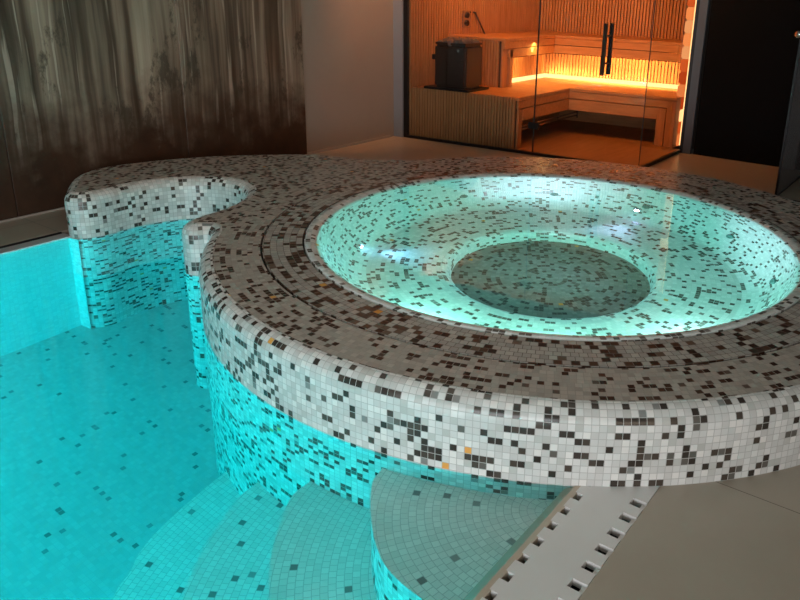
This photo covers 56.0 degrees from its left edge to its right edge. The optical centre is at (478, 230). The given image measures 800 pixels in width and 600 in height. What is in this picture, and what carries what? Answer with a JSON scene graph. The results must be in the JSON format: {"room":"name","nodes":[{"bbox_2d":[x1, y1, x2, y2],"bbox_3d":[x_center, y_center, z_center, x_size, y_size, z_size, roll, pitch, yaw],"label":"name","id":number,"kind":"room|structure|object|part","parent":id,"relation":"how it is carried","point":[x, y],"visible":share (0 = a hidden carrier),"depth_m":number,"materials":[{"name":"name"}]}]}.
{"room":"indoor pool spa","nodes":[
{"label":"indoor pool spa","id":0,"kind":"room"},
{"bbox_2d":[301,0,393,152],"bbox_3d":[-2.664,-1.537,4.723,0.100,2.800,11.600,14,22,32],"label":"wall","id":1,"kind":"structure","parent":0,"point":[347,44],"depth_m":6.92,"materials":[{"name":"paint"}]},
{"bbox_2d":[0,115,17,219],"bbox_3d":[-3.243,-1.238,3.818,0.019,2.736,1.250,14,22,32],"label":"mural panel","id":2,"kind":"object","parent":1,"relation":"attached to","point":[8,209],"visible":1,"depth_m":4.64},
{"bbox_2d":[0,0,188,215],"bbox_3d":[-2.532,-1.544,4.813,0.019,2.736,1.262,14,22,32],"label":"mural panel","id":3,"kind":"object","parent":1,"relation":"attached to","point":[86,86],"visible":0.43,"depth_m":4.92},
{"bbox_2d":[0,135,390,222],"bbox_3d":[-3.352,0.093,4.151,0.022,0.022,8.730,14,22,32],"label":"baseboard","id":4,"kind":"structure","parent":1,"relation":"attached to","point":[387,136],"depth_m":6.80,"materials":[{"name":"beige"}]},
{"bbox_2d":[174,0,306,157],"bbox_3d":[-1.837,-1.843,5.787,0.019,2.736,1.198,14,22,32],"label":"mural panel","id":5,"kind":"object","parent":1,"relation":"attached to","point":[242,70],"visible":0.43,"depth_m":5.94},
{"bbox_2d":[0,119,799,599],"bbox_3d":[0.574,0.606,3.070,8.050,0.082,11.600,14,22,32],"label":"floor","id":6,"kind":"structure","parent":0,"point":[739,538],"depth_m":2.27,"materials":[{"name":"stone"}]},
{"bbox_2d":[0,232,61,248],"bbox_3d":[-3.454,0.456,3.240,0.043,0.098,3.300,14,22,32],"label":"trim","id":7,"kind":"structure","parent":6,"relation":"attached to","point":[57,233],"depth_m":4.39,"materials":[{"name":"black"}]},
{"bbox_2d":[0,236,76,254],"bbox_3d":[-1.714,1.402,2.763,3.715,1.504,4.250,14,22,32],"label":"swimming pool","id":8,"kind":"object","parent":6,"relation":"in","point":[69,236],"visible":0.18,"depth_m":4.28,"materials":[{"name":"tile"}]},
{"bbox_2d":[0,233,68,253],"bbox_3d":[-3.397,0.478,3.206,0.099,0.120,3.300,14,22,32],"label":"coping","id":9,"kind":"object","parent":8,"relation":"attached to","point":[63,235],"visible":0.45,"depth_m":4.32,"materials":[{"name":"stone"}]},
{"bbox_2d":[0,219,573,599],"bbox_3d":[-1.713,1.374,2.780,3.568,1.447,4.132,14,22,32],"label":"pool water","id":10,"kind":"object","parent":8,"relation":"in","point":[134,465],"visible":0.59,"depth_m":2.35,"materials":[{"name":"teal liquid"}]},
{"bbox_2d":[472,486,579,599],"bbox_3d":[-0.469,1.183,1.300,0.050,0.091,3.250,14,22,32],"label":"coping","id":11,"kind":"object","parent":8,"relation":"on","point":[485,592],"visible":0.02,"depth_m":2.10,"materials":[{"name":"beige tile"}]},
{"bbox_2d":[480,486,659,599],"bbox_3d":[-0.382,1.213,1.220,0.212,0.091,3.302,14,22,32],"label":"gutter grating","id":12,"kind":"object","parent":8,"relation":"attached to","point":[568,557],"visible":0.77,"depth_m":2.12,"materials":[{"name":"white plastic"}]},
{"bbox_3d":[-0.323,1.217,1.133,0.014,0.020,3.135,14,22,32],"label":"edge rail","id":13,"kind":"part","parent":12,"relation":"part of","materials":[{"name":"white plastic"}]},
{"bbox_2d":[64,155,799,507],"bbox_3d":[-0.137,0.666,4.593,4.824,1.690,3.614,14,22,32],"label":"hot tub","id":14,"kind":"object","parent":6,"relation":"in","point":[350,364],"visible":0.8,"depth_m":2.67,"materials":[{"name":"tile"}]},
{"bbox_2d":[317,176,799,335],"bbox_3d":[0.382,0.447,4.114,2.490,0.918,2.490,14,22,32],"label":"water","id":15,"kind":"object","parent":14,"relation":"in","point":[546,255],"visible":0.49,"depth_m":3.63,"materials":[{"name":"teal liquid"}]},
{"bbox_2d":[409,77,681,148],"bbox_3d":[0.916,-1.236,7.771,2.416,0.490,2.197,14,22,32],"label":"bench","id":16,"kind":"object","parent":6,"relation":"on","point":[494,116],"visible":0.95,"depth_m":7.42,"materials":[{"name":"brown wood"}]},
{"bbox_2d":[424,37,488,92],"bbox_3d":[-0.209,-1.653,7.330,0.497,0.508,0.419,14,22,32],"label":"heater","id":17,"kind":"object","parent":16,"relation":"on","point":[458,61],"visible":1,"depth_m":7.21,"materials":[{"name":"black metal"}]},
{"bbox_2d":[424,84,488,92],"bbox_3d":[-0.217,-1.423,7.407,0.497,0.022,0.419,14,22,32],"label":"tray","id":18,"kind":"object","parent":16,"relation":"on","point":[472,88],"depth_m":7.28,"materials":[{"name":"black metal"}]},
{"bbox_3d":[0.371,-0.974,7.097,0.065,0.382,0.086,14,22,32],"label":"leg","id":19,"kind":"part","parent":16,"relation":"part of","materials":[{"name":"brown wood"}]},
{"bbox_2d":[521,111,577,129],"bbox_3d":[0.717,-1.153,7.650,0.017,0.140,1.329,14,22,32],"label":"rail","id":20,"kind":"object","parent":16,"relation":"attached to","point":[576,112],"visible":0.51,"depth_m":7.78,"materials":[{"name":"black metal"}]},
{"bbox_3d":[0.861,-1.442,7.657,2.262,0.032,2.016,14,22,32],"label":"seat","id":21,"kind":"part","parent":16,"relation":"part of","materials":[{"name":"brown wood"}]},
{"bbox_2d":[448,31,683,88],"bbox_3d":[1.094,-1.788,7.897,2.415,0.490,1.531,11,20,26],"label":"bench","id":22,"kind":"object","parent":16,"relation":"on","point":[508,58],"visible":0.79,"depth_m":8.03,"materials":[{"name":"brown wood"}]},
{"bbox_2d":[473,11,484,33],"bbox_3d":[0.011,-2.220,7.957,0.166,0.239,0.022,-11,22,-34],"label":"metal rod","id":23,"kind":"object","parent":22,"relation":"on","point":[474,12],"visible":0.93,"depth_m":7.94,"materials":[{"name":"brown metal"}]},
{"bbox_3d":[0.260,-1.679,7.542,0.021,0.456,0.091,14,22,32],"label":"leg","id":24,"kind":"part","parent":22,"relation":"part of","materials":[{"name":"brown wood"}]},
{"bbox_3d":[0.306,-1.667,7.632,0.070,0.378,0.057,14,22,32],"label":"leg","id":25,"kind":"part","parent":22,"relation":"part of","materials":[{"name":"brown wood"}]},
{"bbox_3d":[1.071,-2.011,7.840,2.167,0.032,1.776,14,22,32],"label":"seat","id":26,"kind":"part","parent":22,"relation":"part of","materials":[{"name":"brown wood"}]},
{"bbox_3d":[1.226,-1.898,7.941,1.892,0.082,0.782,1,18,-2],"label":"rail","id":27,"kind":"part","parent":22,"relation":"part of","materials":[{"name":"brown wood"}]},
{"bbox_3d":[1.207,-1.849,8.146,2.300,0.456,0.966,1,18,-4],"label":"panel","id":28,"kind":"part","parent":22,"relation":"part of","materials":[{"name":"brown wood"}]},
{"bbox_3d":[1.023,-1.234,7.537,1.419,0.113,0.649,-3,19,-13],"label":"rail","id":29,"kind":"part","parent":16,"relation":"part of","materials":[{"name":"brown wood"}]},
{"bbox_3d":[1.047,-1.358,8.204,2.748,0.458,1.244,-3,19,-15],"label":"panel","id":30,"kind":"part","parent":16,"relation":"part of","materials":[{"name":"brown wood"}]},
{"bbox_3d":[1.904,-1.073,7.555,0.084,0.376,0.359,14,22,32],"label":"leg","id":31,"kind":"part","parent":16,"relation":"part of","materials":[{"name":"brown wood"}]},
{"bbox_3d":[1.990,-1.094,7.497,0.090,0.456,0.364,14,22,32],"label":"leg","id":32,"kind":"part","parent":16,"relation":"part of","materials":[{"name":"brown wood"}]},
{"bbox_2d":[676,134,679,145],"bbox_3d":[2.006,-0.925,7.527,0.073,0.118,0.105,14,22,32],"label":"brick","id":33,"kind":"object","parent":6,"relation":"on","point":[678,135],"visible":0.34,"depth_m":7.48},
{"bbox_2d":[677,121,681,133],"bbox_3d":[2.009,-1.041,7.489,0.073,0.118,0.105,14,22,32],"label":"brick","id":34,"kind":"object","parent":33,"relation":"on","point":[679,123],"visible":0.36,"depth_m":7.44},
{"bbox_2d":[679,109,682,121],"bbox_3d":[2.013,-1.157,7.450,0.073,0.118,0.105,14,22,32],"label":"brick","id":35,"kind":"object","parent":34,"relation":"on","point":[681,110],"visible":0.38,"depth_m":7.41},
{"bbox_2d":[680,97,683,108],"bbox_3d":[2.017,-1.272,7.412,0.073,0.118,0.105,14,22,32],"label":"brick","id":36,"kind":"object","parent":35,"relation":"on","point":[682,99],"visible":0.36,"depth_m":7.37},
{"bbox_2d":[677,84,685,96],"bbox_3d":[2.020,-1.388,7.374,0.073,0.118,0.105,14,22,32],"label":"brick","id":37,"kind":"object","parent":36,"relation":"on","point":[681,88],"visible":0.83,"depth_m":7.34,"materials":[{"name":"orange brick"}]},
{"bbox_2d":[678,72,686,84],"bbox_3d":[2.024,-1.504,7.336,0.073,0.118,0.105,14,22,32],"label":"brick","id":38,"kind":"object","parent":37,"relation":"on","point":[683,75],"visible":0.8,"depth_m":7.30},
{"bbox_2d":[680,59,688,71],"bbox_3d":[2.027,-1.620,7.298,0.073,0.118,0.105,14,22,32],"label":"brick","id":39,"kind":"object","parent":38,"relation":"on","point":[684,62],"visible":0.82,"depth_m":7.26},
{"bbox_2d":[681,46,689,58],"bbox_3d":[2.031,-1.736,7.259,0.073,0.118,0.105,14,22,32],"label":"brick","id":40,"kind":"object","parent":39,"relation":"on","point":[686,49],"visible":0.8,"depth_m":7.22,"materials":[{"name":"orange brick"}]},
{"bbox_2d":[683,33,691,45],"bbox_3d":[2.035,-1.852,7.221,0.073,0.118,0.105,14,22,32],"label":"brick","id":41,"kind":"object","parent":40,"relation":"on","point":[687,37],"visible":0.8,"depth_m":7.18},
{"bbox_2d":[684,20,692,32],"bbox_3d":[2.038,-1.967,7.183,0.073,0.118,0.105,14,22,32],"label":"brick","id":42,"kind":"object","parent":41,"relation":"on","point":[689,23],"visible":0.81,"depth_m":7.14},
{"bbox_2d":[686,7,694,19],"bbox_3d":[2.042,-2.083,7.145,0.073,0.118,0.105,14,22,32],"label":"brick","id":43,"kind":"object","parent":42,"relation":"on","point":[690,10],"visible":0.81,"depth_m":7.11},
{"bbox_2d":[687,0,695,6],"bbox_3d":[2.046,-2.199,7.106,0.073,0.118,0.105,14,22,32],"label":"brick","id":44,"kind":"object","parent":43,"relation":"on","point":[691,3],"visible":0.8,"depth_m":7.08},
{"bbox_2d":[679,0,696,144],"bbox_3d":[2.059,-1.843,7.172,0.017,2.070,0.017,14,22,32],"label":"light strip","id":45,"kind":"object","parent":6,"relation":"on","point":[696,0],"visible":0.44,"depth_m":7.26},
{"bbox_2d":[775,30,799,195],"bbox_3d":[2.639,-1.393,5.912,0.060,2.100,1.153,14,22,32],"label":"glass wall","id":46,"kind":"structure","parent":6,"relation":"on","point":[789,166],"depth_m":5.85,"materials":[{"name":"black glass"}]},
{"bbox_3d":[2.343,-1.431,5.431,0.069,0.056,0.055,-11,22,-34],"label":"knob","id":47,"kind":"part","parent":46,"relation":"part of","materials":[{"name":"silver metal"}]},
{"bbox_2d":[409,0,539,86],"bbox_3d":[0.015,-2.215,8.072,0.057,2.150,2.144,17,23,38],"label":"wall","id":48,"kind":"structure","parent":0,"point":[430,21],"depth_m":7.66,"materials":[{"name":"brown wood"}]},
{"bbox_2d":[393,0,403,136],"bbox_3d":[-0.777,-1.992,7.321,0.126,2.150,0.060,11,20,26],"label":"trim","id":49,"kind":"structure","parent":48,"relation":"attached to","point":[397,4],"depth_m":7.41,"materials":[{"name":"grey"}]},
{"bbox_2d":[403,0,407,136],"bbox_3d":[-0.700,-1.980,7.292,0.045,2.150,0.047,14,22,32],"label":"trim","id":50,"kind":"structure","parent":48,"relation":"attached to","point":[405,2],"depth_m":7.38,"materials":[{"name":"black metal"}]},
{"bbox_2d":[462,11,470,27],"bbox_3d":[-0.117,-2.225,7.834,0.028,0.170,0.150,14,22,32],"label":"plate","id":51,"kind":"object","parent":48,"relation":"attached to","point":[466,15],"visible":1,"depth_m":7.82,"materials":[{"name":"brown wood"}]},
{"bbox_2d":[407,135,679,166],"bbox_3d":[0.573,-0.742,7.046,2.729,0.030,0.887,4,18,6],"label":"trim","id":52,"kind":"structure","parent":48,"relation":"attached to","point":[677,151],"depth_m":7.10,"materials":[{"name":"black metal"}]},
{"bbox_2d":[408,0,539,146],"bbox_3d":[-0.074,-1.857,6.970,1.393,2.105,0.008,11,20,26],"label":"glass panel","id":53,"kind":"object","parent":52,"relation":"on","point":[408,0],"visible":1,"depth_m":7.26,"materials":[{"name":"grey"}]},
{"bbox_2d":[638,0,655,165],"bbox_3d":[1.303,-1.587,6.284,0.317,2.105,0.008,11,20,26],"label":"glass panel","id":54,"kind":"object","parent":52,"relation":"on","point":[655,0],"visible":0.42,"depth_m":6.32,"materials":[{"name":"grey"}]},
{"bbox_2d":[528,0,613,151],"bbox_3d":[0.813,-1.673,6.498,0.754,2.105,0.149,9,20,21],"label":"door","id":55,"kind":"structure","parent":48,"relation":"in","point":[531,125],"depth_m":6.44,"materials":[{"name":"grey"}]},
{"bbox_3d":[1.071,-1.544,6.354,0.032,0.435,0.028,14,22,32],"label":"handle","id":56,"kind":"part","parent":55,"relation":"part of","materials":[{"name":"brown metal"}]},
{"bbox_3d":[1.142,-1.574,6.452,0.032,0.435,0.028,14,22,32],"label":"handle","id":57,"kind":"part","parent":55,"relation":"part of","materials":[{"name":"black metal"}]},
{"bbox_2d":[540,0,687,39],"bbox_3d":[1.687,-2.255,8.353,2.206,2.150,0.058,11,20,26],"label":"wall","id":58,"kind":"structure","parent":0,"point":[631,18],"depth_m":8.35,"materials":[{"name":"brown wood"}]},
{"bbox_2d":[692,0,711,148],"bbox_3d":[2.396,-1.947,7.487,0.058,2.150,0.944,14,22,32],"label":"wall","id":59,"kind":"structure","parent":0,"point":[710,3],"depth_m":7.24,"materials":[{"name":"wood"}]},
{"bbox_2d":[679,0,699,152],"bbox_3d":[2.071,-1.809,7.037,0.035,2.150,0.204,14,22,32],"label":"trim","id":60,"kind":"structure","parent":59,"relation":"attached to","point":[698,1],"depth_m":7.06,"materials":[{"name":"black metal"}]},
{"bbox_2d":[693,0,799,166],"bbox_3d":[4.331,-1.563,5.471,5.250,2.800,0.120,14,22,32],"label":"door","id":61,"kind":"structure","parent":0,"point":[752,45],"depth_m":6.79,"materials":[{"name":"black paint"}]},
{"bbox_2d":[682,0,709,153],"bbox_3d":[2.067,-1.777,6.940,0.079,2.150,0.035,11,20,26],"label":"trim","id":62,"kind":"structure","parent":61,"relation":"attached to","point":[704,4],"depth_m":7.03,"materials":[{"name":"grey metal"}]}
]}

